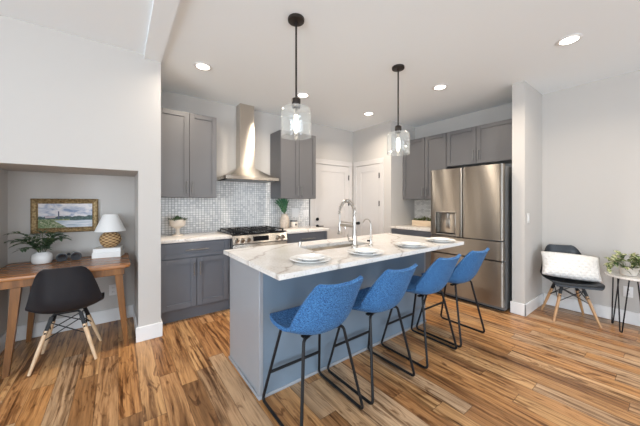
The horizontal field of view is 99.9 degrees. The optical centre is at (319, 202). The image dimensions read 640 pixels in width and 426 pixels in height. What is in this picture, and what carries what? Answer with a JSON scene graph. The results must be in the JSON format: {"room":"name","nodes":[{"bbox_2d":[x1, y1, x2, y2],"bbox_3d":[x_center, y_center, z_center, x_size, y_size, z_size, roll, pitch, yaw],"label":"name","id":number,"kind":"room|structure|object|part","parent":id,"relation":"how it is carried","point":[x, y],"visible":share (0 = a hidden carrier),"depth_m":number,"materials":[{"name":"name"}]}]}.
{"room":"kitchen","nodes":[
{"label":"kitchen","id":0,"kind":"room"},
{"bbox_2d":[0,15,160,335],"bbox_3d":[-3.228,-0.052,1.915,3.535,2.722,0.830,0,0,-37],"label":"wall","id":1,"kind":"structure","parent":0,"point":[80,118],"depth_m":2.45,"materials":[{"name":"grey paint"}]},
{"bbox_2d":[30,199,97,233],"bbox_3d":[-2.592,0.128,2.746,0.504,0.342,0.030,0,0,-37],"label":"framed painting","id":2,"kind":"object","parent":1,"relation":"attached to","point":[54,215],"visible":0.93,"depth_m":2.73,"materials":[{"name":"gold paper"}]},
{"bbox_2d":[0,305,162,353],"bbox_3d":[-3.183,1.239,1.866,3.549,0.140,0.729,0,0,-37],"label":"baseboard","id":3,"kind":"structure","parent":1,"relation":"attached to","point":[103,316],"depth_m":2.65,"materials":[{"name":"paint"}]},
{"bbox_2d":[109,284,116,295],"bbox_3d":[-2.295,0.964,2.983,0.072,0.116,0.007,0,0,-37],"label":"wall outlet","id":4,"kind":"object","parent":1,"relation":"attached to","point":[112,288],"visible":0.84,"depth_m":2.98,"materials":[{"name":"plastic"}]},
{"bbox_2d":[161,90,352,234],"bbox_3d":[-2.146,-0.052,3.303,6.933,2.722,0.108,0,0,-37],"label":"wall","id":5,"kind":"structure","parent":0,"point":[335,144],"depth_m":3.93,"materials":[{"name":"grey paint"}]},
{"bbox_2d":[161,108,216,197],"bbox_3d":[-1.676,-0.581,3.362,0.663,1.024,0.375,0,0,-37],"label":"upper cabinet","id":6,"kind":"object","parent":5,"relation":"attached to","point":[188,140],"visible":0.87,"depth_m":3.23,"materials":[{"name":"paint"}]},
{"bbox_3d":[-1.718,-0.581,3.150,0.333,1.017,0.020,0,0,-37],"label":"door","id":7,"kind":"part","parent":6,"relation":"part of","materials":[{"name":"paint"}]},
{"bbox_3d":[-1.454,-0.581,3.348,0.314,1.017,0.020,0,0,-37],"label":"door","id":8,"kind":"part","parent":6,"relation":"part of","materials":[{"name":"paint"}]},
{"bbox_2d":[217,103,278,182],"bbox_3d":[-1.020,-0.861,3.829,0.760,1.102,0.399,0,0,-37],"label":"range hood","id":9,"kind":"object","parent":5,"relation":"attached to","point":[245,170],"visible":0.95,"depth_m":3.84,"materials":[{"name":"silver metal"}]},
{"bbox_2d":[270,130,315,198],"bbox_3d":[-0.417,-0.581,4.307,0.650,1.024,0.375,0,0,-37],"label":"upper cabinet","id":10,"kind":"object","parent":5,"relation":"attached to","point":[292,154],"visible":1,"depth_m":4.16,"materials":[{"name":"paint"}]},
{"bbox_3d":[-0.460,-0.581,4.094,0.317,1.017,0.020,0,0,-37],"label":"door","id":11,"kind":"part","parent":10,"relation":"part of","materials":[{"name":"paint"}]},
{"bbox_3d":[-0.201,-0.581,4.289,0.317,1.017,0.020,0,0,-37],"label":"door","id":12,"kind":"part","parent":10,"relation":"part of","materials":[{"name":"paint"}]},
{"bbox_2d":[291,208,298,216],"bbox_3d":[-0.416,0.164,4.528,0.150,0.150,0.008,0,0,-37],"label":"light switch","id":13,"kind":"object","parent":5,"relation":"attached to","point":[294,211],"visible":1,"depth_m":4.52,"materials":[{"name":"paint"}]},
{"bbox_2d":[303,210,308,215],"bbox_3d":[-0.244,0.174,4.657,0.116,0.116,0.008,0,0,-37],"label":"light switch","id":14,"kind":"object","parent":5,"relation":"attached to","point":[305,212],"visible":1,"depth_m":4.66,"materials":[{"name":"paint"}]},
{"bbox_2d":[310,158,351,236],"bbox_3d":[0.229,0.257,5.015,1.007,2.105,0.021,0,0,-37],"label":"trim","id":15,"kind":"structure","parent":5,"relation":"attached to","point":[318,161],"depth_m":5.14,"materials":[{"name":"paint"}]},
{"bbox_2d":[314,164,348,238],"bbox_3d":[0.245,0.302,5.000,0.839,1.997,0.061,0,0,-37],"label":"door","id":16,"kind":"structure","parent":5,"relation":"in","point":[332,182],"depth_m":5.01,"materials":[{"name":"paint"}]},
{"bbox_2d":[0,293,639,425],"bbox_3d":[0.407,1.359,0.483,7.830,0.100,7.684,0,0,-37],"label":"floor","id":17,"kind":"structure","parent":0,"point":[533,369],"depth_m":1.97,"materials":[{"name":"brown wood"}]},
{"bbox_2d":[25,266,104,375],"bbox_3d":[-2.145,0.909,2.295,0.471,0.807,0.474,0,0,-34],"label":"chair","id":18,"kind":"object","parent":17,"relation":"on","point":[58,291],"visible":1,"depth_m":2.14,"materials":[{"name":"black plastic"}]},
{"bbox_3d":[-2.190,1.161,2.087,0.031,0.303,0.129,0,0,19],"label":"leg","id":19,"kind":"part","parent":18,"relation":"part of","materials":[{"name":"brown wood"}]},
{"bbox_3d":[-2.353,1.161,2.325,0.139,0.304,0.031,0,0,8],"label":"leg","id":20,"kind":"part","parent":18,"relation":"part of","materials":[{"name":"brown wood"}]},
{"bbox_3d":[-2.092,0.910,2.218,0.183,0.027,0.016,0,0,-34],"label":"seat mount","id":21,"kind":"part","parent":18,"relation":"part of","materials":[{"name":"black metal"}]},
{"bbox_3d":[-1.935,1.161,2.262,0.129,0.303,0.031,0,0,2],"label":"leg","id":22,"kind":"part","parent":18,"relation":"part of","materials":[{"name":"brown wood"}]},
{"bbox_3d":[-2.098,1.161,2.499,0.031,0.304,0.139,0,0,13],"label":"leg","id":23,"kind":"part","parent":18,"relation":"part of","materials":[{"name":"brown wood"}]},
{"bbox_2d":[0,253,129,378],"bbox_3d":[-2.303,0.934,2.473,0.895,0.750,0.730,0,0,-37],"label":"writing desk","id":24,"kind":"object","parent":17,"relation":"on","point":[13,276],"visible":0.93,"depth_m":2.33,"materials":[{"name":"brown wood"}]},
{"bbox_3d":[-2.349,0.948,2.058,0.102,0.722,0.066,0,0,-37],"label":"leg","id":25,"kind":"part","parent":24,"relation":"part of","materials":[{"name":"brown wood"}]},
{"bbox_3d":[-2.717,0.948,2.548,0.102,0.722,0.076,0,0,-37],"label":"leg","id":26,"kind":"part","parent":24,"relation":"part of","materials":[{"name":"brown wood"}]},
{"bbox_2d":[2,229,70,263],"bbox_3d":[-2.561,0.403,2.445,0.448,0.312,0.362,0,0,-37],"label":"potted plant","id":27,"kind":"object","parent":24,"relation":"on","point":[39,257],"visible":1,"depth_m":2.45,"materials":[{"name":"green plant"}]},
{"bbox_3d":[-2.574,0.505,2.488,0.148,0.108,0.148,0,0,-37],"label":"pot","id":28,"kind":"part","parent":27,"relation":"part of","materials":[{"name":"white ceramic"}]},
{"bbox_2d":[56,251,81,261],"bbox_3d":[-2.468,0.517,2.640,0.182,0.080,0.173,0,0,-45],"label":"sunglasses","id":29,"kind":"object","parent":24,"relation":"on","point":[75,255],"visible":1,"depth_m":2.60,"materials":[{"name":"black plastic"}]},
{"bbox_2d":[92,249,124,258],"bbox_3d":[-2.223,0.532,2.832,0.235,0.054,0.200,0,0,-25],"label":"book","id":30,"kind":"object","parent":24,"relation":"on","point":[119,253],"visible":0.84,"depth_m":2.75,"materials":[{"name":"paper"}]},
{"bbox_2d":[93,245,122,252],"bbox_3d":[-2.228,0.485,2.835,0.225,0.040,0.190,0,0,-29],"label":"book","id":31,"kind":"object","parent":30,"relation":"on","point":[100,249],"visible":0.95,"depth_m":2.77,"materials":[{"name":"paper"}]},
{"bbox_2d":[94,214,125,247],"bbox_3d":[-2.217,0.292,2.844,0.268,0.345,0.268,0,0,-37],"label":"table lamp","id":32,"kind":"object","parent":31,"relation":"on","point":[110,224],"visible":1,"depth_m":2.78,"materials":[{"name":"wicker"}]},
{"bbox_3d":[-2.217,0.208,2.844,0.268,0.177,0.268,0,0,-37],"label":"lamp shade","id":33,"kind":"part","parent":32,"relation":"part of","materials":[{"name":"fabric"}]},
{"bbox_3d":[-1.816,0.948,2.458,0.111,0.722,0.066,0,0,-37],"label":"leg","id":34,"kind":"part","parent":24,"relation":"part of","materials":[{"name":"brown wood"}]},
{"bbox_2d":[161,239,229,323],"bbox_3d":[-1.558,0.870,3.281,0.743,0.879,0.645,0,0,-37],"label":"base cabinet","id":35,"kind":"object","parent":17,"relation":"on","point":[195,276],"visible":0.88,"depth_m":3.04,"materials":[{"name":"wood"}]},
{"bbox_3d":[-1.543,0.886,2.943,0.348,0.542,0.020,0,0,-37],"label":"door","id":36,"kind":"part","parent":35,"relation":"part of","materials":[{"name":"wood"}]},
{"bbox_3d":[-1.401,0.522,3.050,0.703,0.160,0.020,0,0,-37],"label":"drawer","id":37,"kind":"part","parent":35,"relation":"part of","materials":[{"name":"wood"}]},
{"bbox_2d":[161,231,231,243],"bbox_3d":[-1.561,0.412,3.280,0.764,0.036,0.630,0,0,-37],"label":"countertop","id":38,"kind":"structure","parent":35,"relation":"on","point":[213,235],"depth_m":3.16,"materials":[{"name":"stone"}]},
{"bbox_2d":[169,216,187,235],"bbox_3d":[-1.714,0.269,3.253,0.235,0.250,0.241,0,0,-37],"label":"pedestal planter","id":39,"kind":"object","parent":38,"relation":"on","point":[177,222],"visible":1,"depth_m":3.20,"materials":[{"name":"beige ceramic"}]},
{"bbox_3d":[-1.259,0.886,3.156,0.348,0.542,0.020,0,0,-37],"label":"door","id":40,"kind":"part","parent":35,"relation":"part of","materials":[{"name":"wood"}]},
{"bbox_2d":[217,226,287,307],"bbox_3d":[-0.925,0.830,3.704,0.760,0.958,0.698,0,0,-37],"label":"gas range","id":41,"kind":"object","parent":17,"relation":"on","point":[254,236],"visible":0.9,"depth_m":3.50,"materials":[{"name":"silver metal"}]},
{"bbox_2d":[217,229,285,234],"bbox_3d":[-0.951,0.387,3.739,0.760,0.012,0.612,0,0,-37],"label":"cooktop","id":42,"kind":"object","parent":41,"relation":"in","point":[236,231],"depth_m":3.57,"materials":[{"name":"black metal"}]},
{"bbox_3d":[-0.763,0.806,3.489,0.750,0.585,0.042,0,0,-37],"label":"oven door","id":43,"kind":"part","parent":41,"relation":"part of","materials":[{"name":"silver metal"}]},
{"bbox_3d":[-0.762,0.457,3.487,0.756,0.105,0.046,0,0,-37],"label":"control panel","id":44,"kind":"part","parent":41,"relation":"part of","materials":[{"name":"silver metal"}]},
{"bbox_2d":[287,231,326,242],"bbox_3d":[-0.349,0.870,4.189,0.733,0.879,0.645,0,0,-37],"label":"base cabinet","id":45,"kind":"object","parent":17,"relation":"on","point":[321,235],"visible":0.23,"depth_m":3.94,"materials":[{"name":"wood"}]},
{"bbox_2d":[275,226,329,233],"bbox_3d":[-0.341,0.412,4.195,0.759,0.036,0.630,0,0,-37],"label":"countertop","id":46,"kind":"structure","parent":45,"relation":"on","point":[300,229],"depth_m":4.02,"materials":[{"name":"stone"}]},
{"bbox_2d":[274,198,288,227],"bbox_3d":[-0.595,0.138,4.194,0.281,0.511,0.148,0,0,-22],"label":"vase","id":47,"kind":"object","parent":46,"relation":"on","point":[284,220],"visible":0.96,"depth_m":4.16,"materials":[{"name":"beige ceramic"}]},
{"bbox_2d":[290,220,297,227],"bbox_3d":[-0.418,0.337,4.331,0.120,0.115,0.120,0,0,-37],"label":"candle jar","id":48,"kind":"object","parent":46,"relation":"on","point":[293,223],"visible":1,"depth_m":4.29,"materials":[{"name":"beige ceramic"}]},
{"bbox_2d":[262,275,363,425],"bbox_3d":[-0.026,0.867,1.695,0.484,0.882,0.564,0,0,-37],"label":"bar stool","id":49,"kind":"object","parent":17,"relation":"on","point":[326,307],"visible":1,"depth_m":1.52,"materials":[{"name":"blue fabric"}]},
{"bbox_2d":[228,252,425,400],"bbox_3d":[0.184,0.868,2.632,1.973,0.882,0.668,0,0,-37],"label":"kitchen island","id":50,"kind":"object","parent":17,"relation":"on","point":[254,294],"visible":0.46,"depth_m":2.04,"materials":[{"name":"paint"}]},
{"bbox_3d":[-0.402,0.858,1.807,0.028,0.862,0.036,0,0,-37],"label":"corner post","id":51,"kind":"part","parent":50,"relation":"part of","materials":[{"name":"paint"}]},
{"bbox_3d":[0.200,1.298,2.611,1.973,0.022,0.614,0,0,-37],"label":"moulding","id":52,"kind":"part","parent":50,"relation":"part of","materials":[{"name":"paint"}]},
{"bbox_2d":[224,233,463,280],"bbox_3d":[0.333,0.410,2.499,2.123,0.032,0.972,0,0,-37],"label":"island countertop","id":53,"kind":"structure","parent":50,"relation":"on","point":[273,261],"depth_m":2.10,"materials":[{"name":"stone"}]},
{"bbox_2d":[289,254,330,263],"bbox_3d":[-0.065,0.383,1.827,0.284,0.022,0.284,0,0,-37],"label":"dinner plate","id":54,"kind":"object","parent":53,"relation":"on","point":[293,258],"visible":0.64,"depth_m":1.80,"materials":[{"name":"white ceramic"}]},
{"bbox_2d":[296,254,324,260],"bbox_3d":[-0.065,0.374,1.827,0.200,0.022,0.200,0,0,-37],"label":"salad plate","id":55,"kind":"object","parent":54,"relation":"on","point":[305,257],"visible":1,"depth_m":1.86,"materials":[{"name":"white ceramic"}]},
{"bbox_2d":[308,243,351,250],"bbox_3d":[0.144,0.523,2.512,0.715,0.192,0.315,0,0,-37],"label":"sink","id":56,"kind":"object","parent":53,"relation":"in","point":[343,245],"visible":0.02,"depth_m":2.65,"materials":[{"name":"silver metal"}]},
{"bbox_2d":[337,199,357,247],"bbox_3d":[0.226,0.177,2.465,0.119,0.433,0.256,0,0,-37],"label":"kitchen faucet","id":57,"kind":"object","parent":53,"relation":"on","point":[353,240],"visible":1,"depth_m":2.42,"materials":[{"name":"silver metal"}]},
{"bbox_3d":[0.249,0.204,2.484,0.026,0.070,0.198,0,0,-37],"label":"holder arm","id":58,"kind":"part","parent":57,"relation":"part of","materials":[{"name":"silver metal"}]},
{"bbox_3d":[0.308,0.257,2.405,0.060,0.275,0.060,0,0,-37],"label":"post","id":59,"kind":"part","parent":57,"relation":"part of","materials":[{"name":"silver metal"}]},
{"bbox_2d":[347,248,383,255],"bbox_3d":[0.354,0.383,2.085,0.284,0.022,0.284,0,0,-37],"label":"dinner plate","id":60,"kind":"object","parent":53,"relation":"on","point":[348,250],"visible":0.58,"depth_m":2.06,"materials":[{"name":"white ceramic"}]},
{"bbox_2d":[353,248,378,253],"bbox_3d":[0.354,0.374,2.085,0.200,0.022,0.200,0,0,-37],"label":"salad plate","id":61,"kind":"object","parent":60,"relation":"on","point":[359,250],"visible":1,"depth_m":2.11,"materials":[{"name":"white ceramic"}]},
{"bbox_2d":[363,218,372,245],"bbox_3d":[0.446,0.269,2.503,0.064,0.250,0.106,0,0,-18],"label":"filter faucet","id":62,"kind":"object","parent":53,"relation":"on","point":[370,239],"visible":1,"depth_m":2.47,"materials":[{"name":"silver metal"}]},
{"bbox_2d":[395,242,427,247],"bbox_3d":[0.825,0.383,2.432,0.284,0.022,0.284,0,0,-37],"label":"dinner plate","id":63,"kind":"object","parent":53,"relation":"on","point":[397,243],"visible":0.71,"depth_m":2.39,"materials":[{"name":"white ceramic"}]},
{"bbox_2d":[400,241,422,246],"bbox_3d":[0.825,0.374,2.432,0.200,0.022,0.200,0,0,-37],"label":"salad plate","id":64,"kind":"object","parent":63,"relation":"on","point":[407,243],"visible":0.98,"depth_m":2.45,"materials":[{"name":"white ceramic"}]},
{"bbox_2d":[425,238,455,242],"bbox_3d":[1.230,0.383,2.751,0.284,0.022,0.284,0,0,-37],"label":"dinner plate","id":65,"kind":"object","parent":53,"relation":"on","point":[451,240],"visible":0.66,"depth_m":2.68,"materials":[{"name":"white ceramic"}]},
{"bbox_2d":[430,237,450,240],"bbox_3d":[1.230,0.374,2.751,0.200,0.022,0.200,0,0,-37],"label":"salad plate","id":66,"kind":"object","parent":65,"relation":"on","point":[432,238],"visible":0.94,"depth_m":2.78,"materials":[{"name":"white ceramic"}]},
{"bbox_2d":[327,263,417,404],"bbox_3d":[0.412,0.867,2.014,0.484,0.882,0.564,0,0,-37],"label":"bar stool","id":67,"kind":"object","parent":17,"relation":"on","point":[388,290],"visible":0.82,"depth_m":1.82,"materials":[{"name":"blue fabric"}]},
{"bbox_2d":[392,228,433,271],"bbox_3d":[1.714,0.870,4.484,0.710,0.879,0.773,0,0,-37],"label":"base cabinet","id":68,"kind":"object","parent":17,"relation":"on","point":[394,231],"visible":0.08,"depth_m":4.16,"materials":[{"name":"wood"}]},
{"bbox_2d":[391,224,430,231],"bbox_3d":[1.719,0.412,4.491,0.701,0.036,0.776,0,0,-37],"label":"countertop","id":69,"kind":"structure","parent":68,"relation":"on","point":[406,227],"depth_m":4.32,"materials":[{"name":"stone"}]},
{"bbox_2d":[412,216,430,226],"bbox_3d":[1.836,0.302,4.577,0.160,0.183,0.549,0,0,-37],"label":"planter box","id":70,"kind":"object","parent":69,"relation":"on","point":[418,222],"visible":0.62,"depth_m":4.61,"materials":[{"name":"brown wood"}]},
{"bbox_3d":[1.465,0.522,4.297,0.020,0.160,0.760,0,0,-37],"label":"drawer","id":71,"kind":"part","parent":68,"relation":"part of","materials":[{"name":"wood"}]},
{"bbox_3d":[1.580,0.886,4.144,0.020,0.542,0.376,0,0,-37],"label":"door","id":72,"kind":"part","parent":68,"relation":"part of","materials":[{"name":"wood"}]},
{"bbox_2d":[381,253,460,368],"bbox_3d":[0.916,0.867,2.388,0.484,0.882,0.564,0,0,-37],"label":"bar stool","id":73,"kind":"object","parent":17,"relation":"on","point":[435,278],"visible":0.77,"depth_m":2.20,"materials":[{"name":"blue fabric"}]},
{"bbox_2d":[416,247,488,347],"bbox_3d":[1.349,0.867,2.698,0.484,0.882,0.564,0,0,-36],"label":"bar stool","id":74,"kind":"object","parent":17,"relation":"on","point":[468,267],"visible":0.7,"depth_m":2.50,"materials":[{"name":"blue fabric"}]},
{"bbox_2d":[431,163,511,311],"bbox_3d":[2.186,0.419,3.760,0.789,1.780,0.917,0,0,-37],"label":"refrigerator","id":75,"kind":"object","parent":17,"relation":"on","point":[472,205],"visible":0.84,"depth_m":3.36,"materials":[{"name":"silver metal"}]},
{"bbox_3d":[1.762,-0.009,3.738,0.080,0.916,0.443,0,0,-37],"label":"door","id":76,"kind":"part","parent":75,"relation":"part of","materials":[{"name":"silver metal"}]},
{"bbox_3d":[1.780,0.277,3.721,0.025,0.265,0.200,0,0,-37],"label":"control glass","id":77,"kind":"part","parent":75,"relation":"part of","materials":[{"name":"silver metal"}]},
{"bbox_3d":[1.904,0.969,3.549,0.080,0.531,0.917,0,0,-37],"label":"drawer","id":78,"kind":"part","parent":75,"relation":"part of","materials":[{"name":"silver metal"}]},
{"bbox_3d":[1.904,0.575,3.549,0.080,0.224,0.917,0,0,-37],"label":"drawer","id":79,"kind":"part","parent":75,"relation":"part of","materials":[{"name":"silver metal"}]},
{"bbox_3d":[2.039,-0.009,3.369,0.080,0.916,0.468,0,0,-37],"label":"door","id":80,"kind":"part","parent":75,"relation":"part of","materials":[{"name":"silver metal"}]},
{"bbox_2d":[540,244,604,327],"bbox_3d":[2.831,0.909,3.058,0.471,0.807,0.474,0,0,23],"label":"chair","id":81,"kind":"object","parent":17,"relation":"on","point":[560,282],"visible":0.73,"depth_m":3.00,"materials":[{"name":"black plastic"}]},
{"bbox_3d":[2.746,1.161,3.252,0.031,0.303,0.129,0,0,-30],"label":"leg","id":82,"kind":"part","parent":81,"relation":"part of","materials":[{"name":"brown wood"}]},
{"bbox_3d":[2.633,1.161,2.988,0.139,0.304,0.031,0,0,-20],"label":"leg","id":83,"kind":"part","parent":81,"relation":"part of","materials":[{"name":"brown wood"}]},
{"bbox_2d":[541,251,602,282],"bbox_3d":[2.819,0.711,3.028,0.542,0.284,0.178,0,0,23],"label":"lumbar pillow","id":84,"kind":"object","parent":81,"relation":"on","point":[557,264],"visible":1,"depth_m":2.98,"materials":[{"name":"white fabric"}]},
{"bbox_3d":[3.030,1.161,3.131,0.129,0.303,0.031,0,0,-14],"label":"leg","id":85,"kind":"part","parent":81,"relation":"part of","materials":[{"name":"brown wood"}]},
{"bbox_3d":[2.917,1.161,2.866,0.031,0.304,0.139,0,0,-24],"label":"leg","id":86,"kind":"part","parent":81,"relation":"part of","materials":[{"name":"brown wood"}]},
{"bbox_2d":[604,270,639,332],"bbox_3d":[3.204,1.024,2.749,0.410,0.569,0.410,0,0,-37],"label":"side table","id":87,"kind":"object","parent":17,"relation":"on","point":[615,273],"visible":0.75,"depth_m":2.74,"materials":[{"name":"stone"}]},
{"bbox_3d":[3.173,1.034,2.897,0.101,0.548,0.044,0,0,-12],"label":"leg","id":88,"kind":"part","parent":87,"relation":"part of","materials":[{"name":"black metal"}]},
{"bbox_2d":[603,250,639,275],"bbox_3d":[3.153,0.620,2.789,0.417,0.237,0.392,0,0,18],"label":"trailing plant","id":89,"kind":"object","parent":87,"relation":"on","point":[631,270],"visible":1,"depth_m":2.73,"materials":[{"name":"green plant"}]},
{"bbox_3d":[3.164,0.697,2.756,0.140,0.084,0.140,0,0,-37],"label":"pot","id":90,"kind":"part","parent":89,"relation":"part of","materials":[{"name":"beige ceramic"}]},
{"bbox_3d":[3.056,1.034,2.718,0.043,0.548,0.101,0,0,-12],"label":"leg","id":91,"kind":"part","parent":87,"relation":"part of","materials":[{"name":"black metal"}]},
{"bbox_2d":[0,0,639,131],"bbox_3d":[0.407,-1.463,0.483,7.830,0.100,7.684,0,0,-37],"label":"ceiling","id":92,"kind":"structure","parent":0,"point":[348,50],"depth_m":2.46,"materials":[{"name":"white paint"}]},
{"bbox_2d":[144,0,179,62],"bbox_3d":[0.376,-1.395,-0.059,0.140,0.035,6.654,0,0,-37],"label":"ceiling beam","id":93,"kind":"structure","parent":92,"relation":"attached to","point":[163,12],"depth_m":2.11,"materials":[{"name":"white paint"}]},
{"bbox_2d":[194,62,211,70],"bbox_3d":[-1.208,-1.408,2.776,0.176,0.008,0.176,0,0,-37],"label":"recessed light","id":94,"kind":"object","parent":92,"relation":"in","point":[203,66],"visible":1,"depth_m":2.77,"materials":[{"name":"plastic"}]},
{"bbox_2d":[281,13,310,135],"bbox_3d":[-0.183,-0.959,2.059,0.230,0.906,0.230,0,0,-37],"label":"pendant light","id":95,"kind":"object","parent":92,"relation":"hanging from","point":[296,20],"visible":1,"depth_m":2.05,"materials":[{"name":"black metal"}]},
{"bbox_3d":[-0.183,-1.085,2.059,0.014,0.595,0.014,0,0,-37],"label":"rod","id":96,"kind":"part","parent":95,"relation":"part of","materials":[{"name":"brown metal"}]},
{"bbox_3d":[-0.183,-0.700,2.059,0.032,0.057,0.032,0,0,-37],"label":"bulb","id":97,"kind":"part","parent":95,"relation":"part of","materials":[{"name":"white glass"}]},
{"bbox_2d":[292,97,300,108],"bbox_3d":[-0.183,-0.768,2.059,0.068,0.080,0.068,0,0,-37],"label":"socket","id":98,"kind":"object","parent":95,"relation":"attached to","point":[296,102],"depth_m":2.03,"materials":[{"name":"brown metal"}]},
{"bbox_3d":[-0.183,-0.604,2.059,0.037,0.138,0.037,0,0,-37],"label":"bulb","id":99,"kind":"part","parent":95,"relation":"part of","materials":[{"name":"white glass"}]},
{"bbox_2d":[297,92,309,97],"bbox_3d":[-0.223,-1.408,3.515,0.176,0.008,0.176,0,0,-37],"label":"recessed light","id":100,"kind":"object","parent":92,"relation":"in","point":[301,94],"visible":0.95,"depth_m":3.52,"materials":[{"name":"paint"}]},
{"bbox_2d":[363,112,373,115],"bbox_3d":[0.768,-1.408,4.240,0.176,0.008,0.176,0,0,-37],"label":"recessed light","id":101,"kind":"object","parent":92,"relation":"in","point":[365,113],"visible":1,"depth_m":4.23,"materials":[{"name":"paint"}]},
{"bbox_2d":[392,64,409,152],"bbox_3d":[0.812,-0.959,2.791,0.230,0.906,0.230,0,0,-37],"label":"pendant light","id":102,"kind":"object","parent":92,"relation":"hanging from","point":[397,68],"visible":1,"depth_m":2.78,"materials":[{"name":"brown metal"}]},
{"bbox_3d":[0.812,-1.085,2.791,0.014,0.595,0.014,0,0,-37],"label":"rod","id":103,"kind":"part","parent":102,"relation":"part of","materials":[{"name":"brown metal"}]},
{"bbox_3d":[0.812,-0.604,2.791,0.037,0.138,0.037,0,0,-37],"label":"bulb","id":104,"kind":"part","parent":102,"relation":"part of","materials":[{"name":"white glass"}]},
{"bbox_2d":[395,125,401,133],"bbox_3d":[0.812,-0.768,2.791,0.068,0.080,0.068,0,0,-37],"label":"socket","id":105,"kind":"object","parent":102,"relation":"attached to","point":[398,128],"depth_m":2.77,"materials":[{"name":"brown metal"}]},
{"bbox_2d":[432,84,447,89],"bbox_3d":[1.460,-1.408,3.272,0.176,0.008,0.176,0,0,-37],"label":"recessed light","id":106,"kind":"object","parent":92,"relation":"in","point":[439,86],"visible":1,"depth_m":3.27,"materials":[{"name":"paint"}]},
{"bbox_2d":[556,34,582,45],"bbox_3d":[2.155,-1.408,2.325,0.176,0.008,0.176,0,0,-37],"label":"recessed light","id":107,"kind":"object","parent":92,"relation":"in","point":[570,39],"visible":1,"depth_m":2.31,"materials":[{"name":"paint"}]},
{"bbox_2d":[353,121,414,232],"bbox_3d":[1.223,-0.052,5.253,0.797,2.722,1.034,0,0,-37],"label":"wall","id":108,"kind":"structure","parent":0,"point":[380,140],"depth_m":4.76,"materials":[{"name":"grey paint"}]},
{"bbox_2d":[356,164,379,235],"bbox_3d":[0.866,0.302,4.993,0.082,1.997,0.577,0,0,-37],"label":"door","id":109,"kind":"structure","parent":108,"relation":"in","point":[368,203],"depth_m":5.01,"materials":[{"name":"paint"}]},
{"bbox_2d":[353,158,383,233],"bbox_3d":[0.890,0.257,5.016,0.021,2.105,0.745,0,0,-37],"label":"trim","id":110,"kind":"structure","parent":108,"relation":"attached to","point":[380,161],"depth_m":4.78,"materials":[{"name":"paint"}]},
{"bbox_2d":[512,81,541,303],"bbox_3d":[2.598,-0.052,3.360,0.670,2.722,0.125,0,0,-37],"label":"wall","id":111,"kind":"structure","parent":0,"point":[526,100],"depth_m":3.19,"materials":[{"name":"grey paint"}]},
{"bbox_2d":[510,293,542,316],"bbox_3d":[2.586,1.239,3.351,0.670,0.140,0.155,0,0,-37],"label":"baseboard","id":112,"kind":"structure","parent":111,"relation":"attached to","point":[521,309],"depth_m":3.18,"materials":[{"name":"paint"}]},
{"bbox_2d":[527,213,529,222],"bbox_3d":[2.462,0.179,3.174,0.072,0.116,0.008,0,0,-37],"label":"light switch","id":113,"kind":"object","parent":111,"relation":"attached to","point":[528,214],"visible":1,"depth_m":3.16,"materials":[{"name":"paint"}]},
{"bbox_2d":[415,70,639,312],"bbox_3d":[3.775,-0.052,2.427,0.108,2.722,6.550,0,0,-37],"label":"wall","id":114,"kind":"structure","parent":0,"point":[591,131],"depth_m":3.15,"materials":[{"name":"grey paint"}]},
{"bbox_2d":[403,133,451,199],"bbox_3d":[1.843,-0.578,4.572,0.400,1.031,0.794,0,0,-37],"label":"upper cabinet","id":115,"kind":"object","parent":114,"relation":"attached to","point":[427,154],"visible":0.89,"depth_m":4.49,"materials":[{"name":"paint"}]},
{"bbox_3d":[1.609,-0.578,4.622,0.020,1.024,0.419,0,0,-37],"label":"door","id":116,"kind":"part","parent":115,"relation":"part of","materials":[{"name":"paint"}]},
{"bbox_3d":[1.846,-0.578,4.306,0.020,1.024,0.357,0,0,-37],"label":"door","id":117,"kind":"part","parent":115,"relation":"part of","materials":[{"name":"paint"}]},
{"bbox_2d":[446,118,511,167],"bbox_3d":[2.369,-0.826,3.870,0.400,0.534,0.953,0,0,-37],"label":"upper cabinet","id":118,"kind":"object","parent":114,"relation":"attached to","point":[490,143],"visible":0.84,"depth_m":3.76,"materials":[{"name":"paint"}]},
{"bbox_3d":[2.088,-0.826,3.984,0.020,0.527,0.425,0,0,-37],"label":"door","id":119,"kind":"part","parent":118,"relation":"part of","materials":[{"name":"paint"}]},
{"bbox_3d":[2.373,-0.826,3.605,0.020,0.527,0.509,0,0,-37],"label":"door","id":120,"kind":"part","parent":118,"relation":"part of","materials":[{"name":"paint"}]},
{"bbox_2d":[543,293,639,325],"bbox_3d":[4.302,1.239,1.635,0.015,0.140,4.650,0,0,-37],"label":"baseboard","id":121,"kind":"structure","parent":114,"relation":"attached to","point":[633,318],"depth_m":3.10,"materials":[{"name":"paint"}]},
{"bbox_2d":[623,286,632,297],"bbox_3d":[3.345,0.964,2.917,0.007,0.116,0.072,0,0,-37],"label":"wall outlet","id":122,"kind":"object","parent":114,"relation":"attached to","point":[630,293],"visible":0.81,"depth_m":2.91,"materials":[{"name":"paint"}]}
]}

